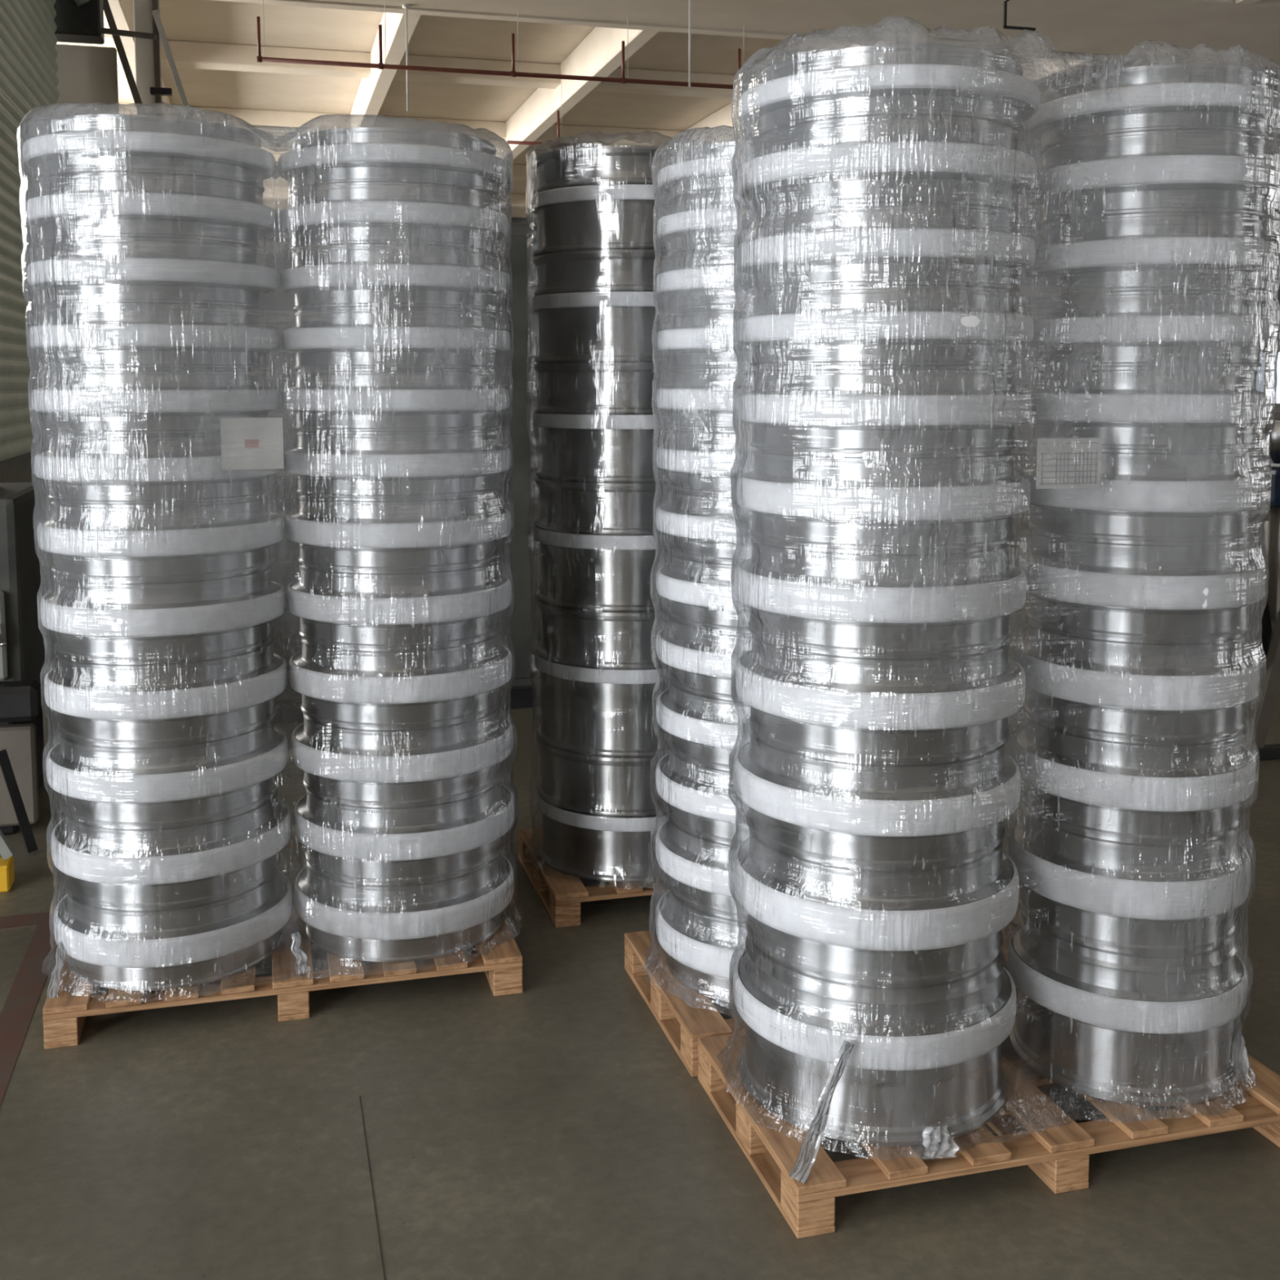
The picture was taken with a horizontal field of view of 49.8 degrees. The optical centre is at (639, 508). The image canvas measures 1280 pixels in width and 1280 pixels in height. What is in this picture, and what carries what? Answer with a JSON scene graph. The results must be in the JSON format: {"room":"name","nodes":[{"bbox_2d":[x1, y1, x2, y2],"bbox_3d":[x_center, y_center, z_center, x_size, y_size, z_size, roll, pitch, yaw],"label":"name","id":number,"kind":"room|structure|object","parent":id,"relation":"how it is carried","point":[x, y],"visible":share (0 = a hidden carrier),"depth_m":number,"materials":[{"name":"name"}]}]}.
{"room":"factory warehouse","nodes":[
{"label":"factory warehouse","id":0,"kind":"room"},
{"bbox_2d":[0,0,59,514],"bbox_3d":[-5.124,-2.606,11.133,0.171,6.330,5.550,-1,5,-15],"label":"wall","id":1,"kind":"structure","parent":0,"point":[28,67],"depth_m":11.11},
{"bbox_2d":[53,0,155,44],"bbox_3d":[-5.497,-5.229,14.076,1.021,0.850,0.530,-1,5,-15],"label":"motor housing","id":2,"kind":"object","parent":1,"relation":"attached to","point":[77,21],"visible":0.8,"depth_m":13.94,"materials":[{"name":"black paint"}]},
{"bbox_2d":[275,209,526,223],"bbox_3d":[-7.784,-6.115,45.289,23.000,7.000,0.200,-1,5,-15],"label":"wall","id":3,"kind":"structure","parent":0,"point":[513,220],"depth_m":45.87,"materials":[{"name":"grey paint"}]},
{"bbox_2d":[103,0,1146,217],"bbox_3d":[0.133,-7.038,16.038,23.000,0.250,60.000,-1,5,-15],"label":"ceiling","id":4,"kind":"structure","parent":0,"point":[194,20],"depth_m":23.51,"materials":[{"name":"beige paint"}]},
{"bbox_2d":[350,12,421,125],"bbox_3d":[-6.559,-7.948,30.964,0.250,0.700,27.640,-1,5,-15],"label":"skylight","id":5,"kind":"object","parent":4,"relation":"in","point":[372,91],"depth_m":21.20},
{"bbox_2d":[257,0,744,88],"bbox_3d":[-1.014,-5.948,17.751,7.570,0.838,0.076,-1,5,-15],"label":"pipe","id":6,"kind":"object","parent":4,"relation":"hanging from","point":[380,65],"visible":0.87,"depth_m":17.48,"materials":[{"name":"metal"}]},
{"bbox_2d":[505,26,658,159],"bbox_3d":[-3.472,-8.026,31.802,0.250,0.700,27.640,-1,5,-15],"label":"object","id":7,"kind":"structure","parent":4,"relation":"in","point":[599,54],"depth_m":22.66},
{"bbox_2d":[0,453,1279,1279],"bbox_3d":[0.133,0.155,16.706,23.000,0.200,60.000,-1,5,-15],"label":"floor","id":8,"kind":"structure","parent":0,"point":[554,1129],"depth_m":2.83,"materials":[{"name":"concrete"}]},
{"bbox_2d":[0,482,52,835],"bbox_3d":[-2.673,0.431,4.981,1.030,1.420,0.900,-1,5,-15],"label":"machine","id":9,"kind":"object","parent":8,"relation":"on","point":[22,649],"visible":0.89,"depth_m":4.80,"materials":[{"name":"metal"}]},
{"bbox_2d":[0,911,55,1104],"bbox_3d":[-2.573,1.352,2.731,2.400,0.002,2.360,-1,5,-15],"label":"floor marking","id":10,"kind":"object","parent":8,"relation":"on","point":[16,1014],"depth_m":3.62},
{"bbox_2d":[55,44,118,104],"bbox_3d":[-5.888,-2.352,14.887,0.610,5.130,0.120,-1,5,-15],"label":"partition panel","id":11,"kind":"object","parent":8,"relation":"on","point":[86,74],"visible":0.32,"depth_m":14.62,"materials":[{"name":"beige paint"}]},
{"bbox_2d":[133,0,162,109],"bbox_3d":[-5.368,-2.966,15.222,0.260,6.290,0.240,-1,5,-15],"label":"steel column","id":12,"kind":"structure","parent":8,"relation":"on","point":[147,51],"depth_m":14.97,"materials":[{"name":"grey metal"}]},
{"bbox_2d":[42,894,523,1048],"bbox_3d":[-0.950,1.208,3.753,1.165,0.100,0.615,-1,5,-15],"label":"wooden pallet","id":13,"kind":"object","parent":8,"relation":"on","point":[64,1015],"visible":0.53,"depth_m":3.48,"materials":[{"name":"brown wood"}]},
{"bbox_2d":[53,867,293,991],"bbox_3d":[-1.230,1.061,3.656,0.600,0.210,0.600,-3,6,-31],"label":"wheel","id":14,"kind":"object","parent":13,"relation":"on","point":[171,947],"visible":0.71,"depth_m":3.42,"materials":[{"name":"metal"}]},
{"bbox_2d":[50,789,291,907],"bbox_3d":[-1.228,0.854,3.637,0.600,0.205,0.600,1,5,13],"label":"wheel","id":15,"kind":"object","parent":14,"relation":"on","point":[106,865],"visible":0.63,"depth_m":3.40,"materials":[{"name":"metal"}]},
{"bbox_2d":[45,716,288,826],"bbox_3d":[-1.232,0.650,3.616,0.600,0.203,0.600,0,5,5],"label":"wheel","id":16,"kind":"object","parent":15,"relation":"on","point":[112,784],"visible":0.81,"depth_m":3.38,"materials":[{"name":"metal"}]},
{"bbox_2d":[44,639,287,744],"bbox_3d":[-1.230,0.447,3.600,0.600,0.203,0.600,4,6,34],"label":"wheel","id":17,"kind":"object","parent":16,"relation":"on","point":[96,701],"visible":0.75,"depth_m":3.36,"materials":[{"name":"metal"}]},
{"bbox_2d":[40,564,285,662],"bbox_3d":[-1.230,0.247,3.578,0.600,0.198,0.600,-3,6,-31],"label":"wheel","id":18,"kind":"object","parent":17,"relation":"on","point":[199,617],"visible":0.84,"depth_m":3.34,"materials":[{"name":"metal"}]},
{"bbox_2d":[37,494,284,580],"bbox_3d":[-1.229,0.057,3.560,0.600,0.182,0.600,-2,6,-21],"label":"wheel","id":19,"kind":"object","parent":18,"relation":"on","point":[180,540],"visible":0.9,"depth_m":3.32,"materials":[{"name":"metal"}]},
{"bbox_2d":[34,432,281,504],"bbox_3d":[-1.231,-0.117,3.547,0.600,0.167,0.600,-1,5,-13],"label":"wheel","id":20,"kind":"object","parent":19,"relation":"on","point":[139,477],"visible":0.73,"depth_m":3.30,"materials":[{"name":"metal"}]},
{"bbox_2d":[31,368,279,434],"bbox_3d":[-1.231,-0.279,3.531,0.600,0.156,0.600,0,5,-2],"label":"wheel","id":21,"kind":"object","parent":20,"relation":"on","point":[83,397],"visible":0.95,"depth_m":3.29,"materials":[{"name":"metal"}]},
{"bbox_2d":[29,302,279,368],"bbox_3d":[-1.229,-0.433,3.515,0.600,0.152,0.600,0,5,-5],"label":"wheel","id":22,"kind":"object","parent":21,"relation":"on","point":[94,335],"visible":0.93,"depth_m":3.27,"materials":[{"name":"metal"}]},
{"bbox_2d":[26,236,278,311],"bbox_3d":[-1.228,-0.585,3.501,0.600,0.153,0.600,2,6,24],"label":"wheel","id":23,"kind":"object","parent":22,"relation":"on","point":[102,269],"visible":0.95,"depth_m":3.26,"materials":[{"name":"metal"}]},
{"bbox_2d":[25,172,277,251],"bbox_3d":[-1.228,-0.737,3.490,0.600,0.149,0.600,-5,7,-40],"label":"wheel","id":24,"kind":"object","parent":23,"relation":"on","point":[166,206],"visible":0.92,"depth_m":3.25,"materials":[{"name":"metal"}]},
{"bbox_2d":[22,114,275,192],"bbox_3d":[-1.228,-0.877,3.476,0.616,0.132,0.616,1,5,11],"label":"wheel","id":25,"kind":"object","parent":24,"relation":"on","point":[108,143],"visible":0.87,"depth_m":3.23,"materials":[{"name":"metal"}]},
{"bbox_2d":[17,101,524,998],"bbox_3d":[-0.939,0.090,3.650,1.280,2.159,0.684,-1,5,-15],"label":"film","id":26,"kind":"object","parent":13,"relation":"on","point":[307,134],"visible":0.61,"depth_m":3.47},
{"bbox_2d":[220,417,284,470],"bbox_3d":[-0.941,-0.158,3.346,0.146,0.125,0.004,-2,6,-21],"label":"paper label","id":27,"kind":"object","parent":26,"relation":"attached to","point":[246,443],"visible":1,"depth_m":3.35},
{"bbox_2d":[293,853,513,962],"bbox_3d":[-0.650,1.045,3.825,0.600,0.210,0.600,1,5,6],"label":"wheel","id":28,"kind":"object","parent":13,"relation":"on","point":[446,916],"visible":0.61,"depth_m":3.58,"materials":[{"name":"metal"}]},
{"bbox_2d":[293,777,514,883],"bbox_3d":[-0.647,0.838,3.806,0.616,0.205,0.616,-3,6,-33],"label":"wheel","id":29,"kind":"object","parent":28,"relation":"on","point":[430,841],"visible":0.69,"depth_m":3.56,"materials":[{"name":"metal"}]},
{"bbox_2d":[290,704,513,805],"bbox_3d":[-0.649,0.635,3.784,0.600,0.203,0.600,2,6,22],"label":"wheel","id":30,"kind":"object","parent":29,"relation":"on","point":[452,760],"visible":0.8,"depth_m":3.54,"materials":[{"name":"metal"}]},
{"bbox_2d":[288,630,511,727],"bbox_3d":[-0.650,0.432,3.765,0.600,0.203,0.600,4,7,38],"label":"wheel","id":31,"kind":"object","parent":30,"relation":"on","point":[372,688],"visible":0.83,"depth_m":3.52,"materials":[{"name":"metal"}]},
{"bbox_2d":[286,558,511,648],"bbox_3d":[-0.651,0.232,3.748,0.600,0.198,0.600,5,7,43],"label":"wheel","id":32,"kind":"object","parent":31,"relation":"on","point":[428,607],"visible":0.86,"depth_m":3.50,"materials":[{"name":"metal"}]},
{"bbox_2d":[285,490,511,570],"bbox_3d":[-0.650,0.042,3.731,0.600,0.182,0.600,0,5,0],"label":"wheel","id":33,"kind":"object","parent":32,"relation":"on","point":[389,534],"visible":0.93,"depth_m":3.49,"materials":[{"name":"metal"}]},
{"bbox_2d":[284,427,511,498],"bbox_3d":[-0.649,-0.133,3.713,0.600,0.167,0.600,1,5,6],"label":"wheel","id":34,"kind":"object","parent":33,"relation":"on","point":[410,464],"visible":0.91,"depth_m":3.47,"materials":[{"name":"metal"}]},
{"bbox_2d":[281,368,509,431],"bbox_3d":[-0.651,-0.295,3.700,0.600,0.156,0.600,-5,7,-41],"label":"wheel","id":35,"kind":"object","parent":34,"relation":"on","point":[415,402],"visible":0.98,"depth_m":3.46,"materials":[{"name":"metal"}]},
{"bbox_2d":[281,306,510,369],"bbox_3d":[-0.648,-0.449,3.686,0.600,0.152,0.600,0,5,-4],"label":"wheel","id":36,"kind":"object","parent":35,"relation":"on","point":[340,337],"visible":0.95,"depth_m":3.44,"materials":[{"name":"metal"}]},
{"bbox_2d":[280,244,510,313],"bbox_3d":[-0.647,-0.601,3.670,0.600,0.153,0.600,1,5,13],"label":"wheel","id":37,"kind":"object","parent":36,"relation":"on","point":[445,277],"visible":0.92,"depth_m":3.43,"materials":[{"name":"metal"}]},
{"bbox_2d":[277,182,508,255],"bbox_3d":[-0.650,-0.752,3.654,0.600,0.149,0.600,-2,6,-21],"label":"wheel","id":38,"kind":"object","parent":37,"relation":"on","point":[367,212],"visible":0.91,"depth_m":3.41,"materials":[{"name":"metal"}]},
{"bbox_2d":[277,127,508,199],"bbox_3d":[-0.647,-0.893,3.642,0.600,0.132,0.600,-5,7,-41],"label":"wheel","id":39,"kind":"object","parent":38,"relation":"on","point":[353,154],"visible":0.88,"depth_m":3.40,"materials":[{"name":"metal"}]},
{"bbox_2d":[262,216,533,724],"bbox_3d":[-1.550,-0.212,6.931,2.450,2.340,1.230,-1,5,-15],"label":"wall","id":40,"kind":"structure","parent":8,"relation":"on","point":[279,316],"depth_m":6.46,"materials":[{"name":"metal"}]},
{"bbox_2d":[518,828,664,928],"bbox_3d":[0.233,1.140,4.487,1.165,0.100,0.615,-1,5,-15],"label":"wooden pallet","id":41,"kind":"object","parent":8,"relation":"on","point":[561,894],"visible":0.25,"depth_m":4.12,"materials":[{"name":"brown wood"}]},
{"bbox_2d":[536,789,658,882],"bbox_3d":[-0.031,0.994,4.414,0.600,0.202,0.600,-3,6,-26],"label":"wheel","id":42,"kind":"object","parent":41,"relation":"on","point":[593,846],"visible":0.35,"depth_m":4.15,"materials":[{"name":"metal"}]},
{"bbox_2d":[536,734,656,816],"bbox_3d":[-0.035,0.803,4.397,0.592,0.181,0.592,2,6,22],"label":"wheel","id":43,"kind":"object","parent":42,"relation":"on","point":[581,779],"visible":0.38,"depth_m":4.13,"materials":[{"name":"metal"}]},
{"bbox_2d":[534,649,670,756],"bbox_3d":[-0.033,0.580,4.376,0.600,0.265,0.600,0,5,-4],"label":"wheel","id":44,"kind":"object","parent":43,"relation":"on","point":[568,690],"visible":0.4,"depth_m":4.11,"materials":[{"name":"metal"}]},
{"bbox_2d":[535,598,670,668],"bbox_3d":[-0.032,0.362,4.354,0.592,0.170,0.592,3,6,30],"label":"wheel","id":45,"kind":"object","parent":44,"relation":"on","point":[614,639],"visible":0.47,"depth_m":4.09,"materials":[{"name":"metal"}]},
{"bbox_2d":[533,524,668,611],"bbox_3d":[-0.033,0.163,4.337,0.600,0.227,0.600,1,5,13],"label":"wheel","id":46,"kind":"object","parent":45,"relation":"on","point":[595,581],"visible":0.5,"depth_m":4.07,"materials":[{"name":"metal"}]},
{"bbox_2d":[534,475,659,533],"bbox_3d":[-0.033,-0.027,4.320,0.592,0.153,0.592,3,6,25],"label":"wheel","id":47,"kind":"object","parent":46,"relation":"on","point":[602,507],"visible":0.59,"depth_m":4.05,"materials":[{"name":"metal"}]},
{"bbox_2d":[533,412,671,481],"bbox_3d":[-0.032,-0.202,4.301,0.600,0.198,0.600,2,6,17],"label":"wheel","id":48,"kind":"object","parent":47,"relation":"on","point":[623,451],"visible":0.52,"depth_m":4.04,"materials":[{"name":"metal"}]},
{"bbox_2d":[533,361,669,413],"bbox_3d":[-0.033,-0.377,4.287,0.592,0.150,0.592,0,5,-4],"label":"wheel","id":49,"kind":"object","parent":48,"relation":"on","point":[631,386],"visible":0.61,"depth_m":4.02,"materials":[{"name":"metal"}]},
{"bbox_2d":[532,291,671,362],"bbox_3d":[-0.032,-0.553,4.271,0.600,0.202,0.600,-3,6,-30],"label":"wheel","id":50,"kind":"object","parent":49,"relation":"on","point":[610,326],"visible":0.54,"depth_m":4.00,"materials":[{"name":"metal"}]},
{"bbox_2d":[533,248,655,296],"bbox_3d":[-0.033,-0.714,4.254,0.592,0.119,0.592,-1,5,-11],"label":"wheel","id":51,"kind":"object","parent":50,"relation":"on","point":[608,269],"visible":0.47,"depth_m":3.99,"materials":[{"name":"metal"}]},
{"bbox_2d":[530,184,670,257],"bbox_3d":[-0.034,-0.865,4.240,0.600,0.182,0.600,1,5,9],"label":"wheel","id":52,"kind":"object","parent":51,"relation":"on","point":[600,216],"visible":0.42,"depth_m":3.97,"materials":[{"name":"metal"}]},
{"bbox_2d":[532,145,675,195],"bbox_3d":[-0.034,-1.010,4.225,0.592,0.109,0.592,0,5,-3],"label":"wheel","id":53,"kind":"object","parent":52,"relation":"on","point":[610,164],"visible":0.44,"depth_m":3.96,"materials":[{"name":"metal"}]},
{"bbox_2d":[524,130,711,883],"bbox_3d":[-0.032,-0.007,4.313,0.677,2.216,0.684,-1,5,-15],"label":"film","id":54,"kind":"object","parent":41,"relation":"on","point":[587,139],"visible":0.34,"depth_m":4.32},
{"bbox_2d":[624,918,1020,1076],"bbox_3d":[0.600,1.220,3.622,1.165,0.100,0.615,-1,5,-15],"label":"wooden pallet","id":55,"kind":"object","parent":8,"relation":"on","point":[686,1015],"visible":0.2,"depth_m":3.41,"materials":[{"name":"brown wood"}]},
{"bbox_2d":[641,124,752,979],"bbox_3d":[0.331,0.137,3.472,0.668,2.086,0.669,-1,5,-15],"label":"film","id":56,"kind":"object","parent":55,"relation":"on","point":[662,207],"visible":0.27,"depth_m":3.49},
{"bbox_2d":[655,888,738,1002],"bbox_3d":[0.341,1.067,3.559,0.600,0.215,0.600,5,7,42],"label":"wheel","id":57,"kind":"object","parent":55,"relation":"on","point":[705,941],"visible":0.25,"depth_m":3.37,"materials":[{"name":"metal"}]},
{"bbox_2d":[655,816,737,917],"bbox_3d":[0.339,0.869,3.542,0.600,0.181,0.600,-2,6,-23],"label":"wheel","id":58,"kind":"object","parent":57,"relation":"on","point":[686,857],"visible":0.25,"depth_m":3.35,"materials":[{"name":"metal"}]},
{"bbox_2d":[655,746,736,842],"bbox_3d":[0.340,0.689,3.526,0.600,0.179,0.600,-2,6,-19],"label":"wheel","id":59,"kind":"object","parent":58,"relation":"on","point":[701,801],"visible":0.2,"depth_m":3.33,"materials":[{"name":"metal"}]},
{"bbox_2d":[656,680,750,768],"bbox_3d":[0.341,0.514,3.509,0.616,0.171,0.616,-2,6,-18],"label":"wheel","id":60,"kind":"object","parent":59,"relation":"on","point":[700,725],"visible":0.33,"depth_m":3.32,"materials":[{"name":"metal"}]},
{"bbox_2d":[655,615,737,697],"bbox_3d":[0.340,0.346,3.494,0.600,0.164,0.600,4,7,39],"label":"wheel","id":61,"kind":"object","parent":60,"relation":"on","point":[683,643],"visible":0.29,"depth_m":3.30,"materials":[{"name":"metal"}]},
{"bbox_2d":[656,551,746,630],"bbox_3d":[0.340,0.184,3.479,0.600,0.160,0.600,0,5,-5],"label":"wheel","id":62,"kind":"object","parent":61,"relation":"on","point":[698,591],"visible":0.35,"depth_m":3.29,"materials":[{"name":"metal"}]},
{"bbox_2d":[655,488,737,561],"bbox_3d":[0.339,0.026,3.465,0.600,0.157,0.600,-2,6,-16],"label":"wheel","id":63,"kind":"object","parent":62,"relation":"on","point":[704,523],"visible":0.26,"depth_m":3.27,"materials":[{"name":"metal"}]},
{"bbox_2d":[656,427,735,494],"bbox_3d":[0.341,-0.128,3.447,0.600,0.150,0.600,-1,5,-14],"label":"wheel","id":64,"kind":"object","parent":63,"relation":"on","point":[704,459],"visible":0.33,"depth_m":3.26,"materials":[{"name":"metal"}]},
{"bbox_2d":[655,368,748,430],"bbox_3d":[0.340,-0.275,3.436,0.616,0.143,0.616,0,5,-2],"label":"wheel","id":65,"kind":"object","parent":64,"relation":"on","point":[704,396],"visible":0.4,"depth_m":3.24,"materials":[{"name":"metal"}]},
{"bbox_2d":[657,306,751,368],"bbox_3d":[0.342,-0.417,3.423,0.600,0.140,0.600,-1,5,-8],"label":"wheel","id":66,"kind":"object","parent":65,"relation":"on","point":[699,338],"visible":0.32,"depth_m":3.23,"materials":[{"name":"metal"}]},
{"bbox_2d":[656,246,753,312],"bbox_3d":[0.340,-0.555,3.410,0.600,0.137,0.600,2,6,17],"label":"wheel","id":67,"kind":"object","parent":66,"relation":"on","point":[711,285],"visible":0.39,"depth_m":3.22,"materials":[{"name":"metal"}]},
{"bbox_2d":[657,189,753,257],"bbox_3d":[0.342,-0.689,3.397,0.600,0.130,0.600,0,5,4],"label":"wheel","id":68,"kind":"object","parent":67,"relation":"on","point":[702,219],"visible":0.3,"depth_m":3.21,"materials":[{"name":"metal"}]},
{"bbox_2d":[657,140,751,204],"bbox_3d":[0.342,-0.808,3.387,0.600,0.107,0.600,3,6,27],"label":"wheel","id":69,"kind":"object","parent":68,"relation":"on","point":[699,160],"visible":0.23,"depth_m":3.20,"materials":[{"name":"metal"}]},
{"bbox_2d":[697,1002,1279,1238],"bbox_3d":[0.775,1.276,3.022,1.165,0.100,0.615,-1,5,-15],"label":"wooden pallet","id":70,"kind":"object","parent":8,"relation":"on","point":[1057,1148],"visible":0.49,"depth_m":2.77,"materials":[{"name":"brown wood"}]},
{"bbox_2d":[733,933,1016,1146],"bbox_3d":[0.501,1.067,2.976,0.600,0.324,0.600,-1,5,-9],"label":"wheel","id":71,"kind":"object","parent":70,"relation":"on","point":[898,1033],"visible":0.68,"depth_m":2.73,"materials":[{"name":"metal"}]},
{"bbox_2d":[733,827,1018,983],"bbox_3d":[0.499,0.788,2.948,0.600,0.235,0.600,-2,6,-24],"label":"wheel","id":72,"kind":"object","parent":71,"relation":"on","point":[842,921],"visible":0.62,"depth_m":2.70,"materials":[{"name":"metal"}]},
{"bbox_2d":[733,727,1021,866],"bbox_3d":[0.498,0.567,2.928,0.600,0.208,0.600,-3,6,-32],"label":"wheel","id":73,"kind":"object","parent":72,"relation":"on","point":[871,813],"visible":0.74,"depth_m":2.68,"materials":[{"name":"metal"}]},
{"bbox_2d":[735,633,1025,761],"bbox_3d":[0.502,0.359,2.906,0.600,0.208,0.600,0,5,4],"label":"wheel","id":74,"kind":"object","parent":73,"relation":"on","point":[868,707],"visible":0.88,"depth_m":2.66,"materials":[{"name":"metal"}]},
{"bbox_2d":[734,536,1026,654],"bbox_3d":[0.498,0.156,2.888,0.600,0.200,0.600,4,6,35],"label":"wheel","id":75,"kind":"object","parent":74,"relation":"on","point":[874,608],"visible":0.87,"depth_m":2.64,"materials":[{"name":"metal"}]},
{"bbox_2d":[736,448,1030,550],"bbox_3d":[0.501,-0.036,2.871,0.600,0.183,0.600,0,5,-2],"label":"wheel","id":76,"kind":"object","parent":75,"relation":"on","point":[820,500],"visible":0.88,"depth_m":2.63,"materials":[{"name":"metal"}]},
{"bbox_2d":[736,365,1031,453],"bbox_3d":[0.500,-0.210,2.854,0.600,0.165,0.600,-2,6,-21],"label":"wheel","id":77,"kind":"object","parent":76,"relation":"on","point":[846,416],"visible":0.98,"depth_m":2.61,"materials":[{"name":"metal"}]},
{"bbox_2d":[736,285,1033,367],"bbox_3d":[0.499,-0.366,2.839,0.600,0.148,0.600,-3,6,-32],"label":"wheel","id":78,"kind":"object","parent":77,"relation":"on","point":[834,326],"visible":0.91,"depth_m":2.59,"materials":[{"name":"metal"}]},
{"bbox_2d":[737,202,1035,296],"bbox_3d":[0.500,-0.517,2.829,0.600,0.152,0.600,4,6,34],"label":"wheel","id":79,"kind":"object","parent":78,"relation":"on","point":[870,249],"visible":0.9,"depth_m":2.58,"materials":[{"name":"metal"}]},
{"bbox_2d":[736,115,1036,222],"bbox_3d":[0.497,-0.672,2.814,0.600,0.158,0.600,-5,7,-45],"label":"wheel","id":80,"kind":"object","parent":79,"relation":"on","point":[823,153],"visible":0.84,"depth_m":2.57,"materials":[{"name":"metal"}]},
{"bbox_2d":[737,44,1039,143],"bbox_3d":[0.500,-0.814,2.798,0.600,0.126,0.600,-2,6,-18],"label":"wheel","id":81,"kind":"object","parent":80,"relation":"on","point":[904,79],"visible":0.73,"depth_m":2.56,"materials":[{"name":"metal"}]},
{"bbox_2d":[716,15,1279,1183],"bbox_3d":[0.763,0.147,2.954,1.194,2.171,0.670,-1,5,-15],"label":"film","id":82,"kind":"object","parent":70,"relation":"on","point":[938,1142],"visible":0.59,"depth_m":2.82,"materials":[{"name":"plastic"}]},
{"bbox_2d":[1035,437,1102,488],"bbox_3d":[0.838,-0.088,2.692,0.142,0.098,0.002,-1,5,-15],"label":"paper label","id":83,"kind":"object","parent":82,"relation":"attached to","point":[1077,464],"visible":1,"depth_m":2.69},
{"bbox_2d":[1007,909,1247,1106],"bbox_3d":[1.081,1.057,3.079,0.504,0.324,0.504,4,6,34],"label":"wheel","id":84,"kind":"object","parent":70,"relation":"on","point":[1120,1017],"visible":0.72,"depth_m":2.88,"materials":[{"name":"metal"}]},
{"bbox_2d":[1008,803,1250,951],"bbox_3d":[1.077,0.778,3.055,0.518,0.235,0.518,-3,6,-27],"label":"wheel","id":85,"kind":"object","parent":84,"relation":"on","point":[1059,885],"visible":0.72,"depth_m":2.85,"materials":[{"name":"metal"}]},
{"bbox_2d":[1011,711,1255,840],"bbox_3d":[1.079,0.557,3.034,0.504,0.208,0.504,3,6,28],"label":"wheel","id":86,"kind":"object","parent":85,"relation":"on","point":[1166,802],"visible":0.82,"depth_m":2.83,"materials":[{"name":"metal"}]},
{"bbox_2d":[1014,618,1259,741],"bbox_3d":[1.080,0.349,3.016,0.504,0.208,0.504,3,6,28],"label":"wheel","id":87,"kind":"object","parent":86,"relation":"on","point":[1177,690],"visible":0.92,"depth_m":2.81,"materials":[{"name":"metal"}]},
{"bbox_2d":[1017,528,1265,639],"bbox_3d":[1.081,0.146,2.994,0.504,0.200,0.504,1,5,8],"label":"wheel","id":88,"kind":"object","parent":87,"relation":"on","point":[1135,589],"visible":0.91,"depth_m":2.79,"materials":[{"name":"metal"}]},
{"bbox_2d":[1018,444,1266,541],"bbox_3d":[1.077,-0.046,2.978,0.504,0.183,0.504,-3,6,-31],"label":"wheel","id":89,"kind":"object","parent":88,"relation":"on","point":[1171,495],"visible":0.77,"depth_m":2.77,"materials":[{"name":"metal"}]},
{"bbox_2d":[1023,366,1271,449],"bbox_3d":[1.079,-0.220,2.963,0.504,0.165,0.504,4,7,38],"label":"wheel","id":90,"kind":"object","parent":89,"relation":"on","point":[1108,396],"visible":0.98,"depth_m":2.76,"materials":[{"name":"metal"}]},
{"bbox_2d":[1024,290,1275,368],"bbox_3d":[1.081,-0.376,2.946,0.504,0.148,0.504,0,5,4],"label":"wheel","id":91,"kind":"object","parent":90,"relation":"on","point":[1229,318],"visible":0.92,"depth_m":2.75,"materials":[{"name":"metal"}]},
{"bbox_2d":[1025,212,1278,299],"bbox_3d":[1.080,-0.526,2.932,0.504,0.152,0.504,-2,6,-22],"label":"wheel","id":92,"kind":"object","parent":91,"relation":"on","point":[1089,255],"visible":0.93,"depth_m":2.73,"materials":[{"name":"metal"}]},
{"bbox_2d":[1026,129,1279,229],"bbox_3d":[1.079,-0.681,2.916,0.504,0.158,0.504,-3,6,-30],"label":"wheel","id":93,"kind":"object","parent":92,"relation":"on","point":[1165,171],"visible":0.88,"depth_m":2.71,"materials":[{"name":"metal"}]},
{"bbox_2d":[1028,63,1279,155],"bbox_3d":[1.081,-0.824,2.907,0.504,0.126,0.504,4,6,34],"label":"wheel","id":94,"kind":"object","parent":93,"relation":"on","point":[1145,97],"visible":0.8,"depth_m":2.70,"materials":[{"name":"metal"}]},
{"bbox_2d":[1012,128,1279,463],"bbox_3d":[11.325,-3.711,19.411,0.200,7.000,60.000,-1,5,-15],"label":"wall","id":95,"kind":"structure","parent":0,"point":[1024,371],"depth_m":29.83,"materials":[{"name":"grey paint"}]},
{"bbox_2d":[118,102,680,146],"bbox_3d":[-3.398,-7.943,28.962,23.000,0.340,0.450,-1,5,-15],"label":"trim","id":96,"kind":"structure","parent":95,"relation":"attached to","point":[253,117],"depth_m":28.62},
{"bbox_2d":[56,35,1042,103],"bbox_3d":[-1.952,-7.452,23.678,23.000,0.340,0.450,-1,5,-15],"label":"ceiling beam","id":97,"kind":"structure","parent":95,"relation":"attached to","point":[185,54],"depth_m":23.00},
{"bbox_2d":[213,0,1269,70],"bbox_3d":[-0.452,-6.515,18.242,23.000,0.240,0.250,-1,5,-15],"label":"beam","id":98,"kind":"structure","parent":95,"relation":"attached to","point":[308,3],"depth_m":17.98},
{"bbox_2d":[313,0,1279,66],"bbox_3d":[-0.038,-6.624,16.706,23.000,0.700,2.900,-1,5,-15],"label":"beam","id":99,"kind":"structure","parent":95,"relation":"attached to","point":[1108,27],"depth_m":17.73,"materials":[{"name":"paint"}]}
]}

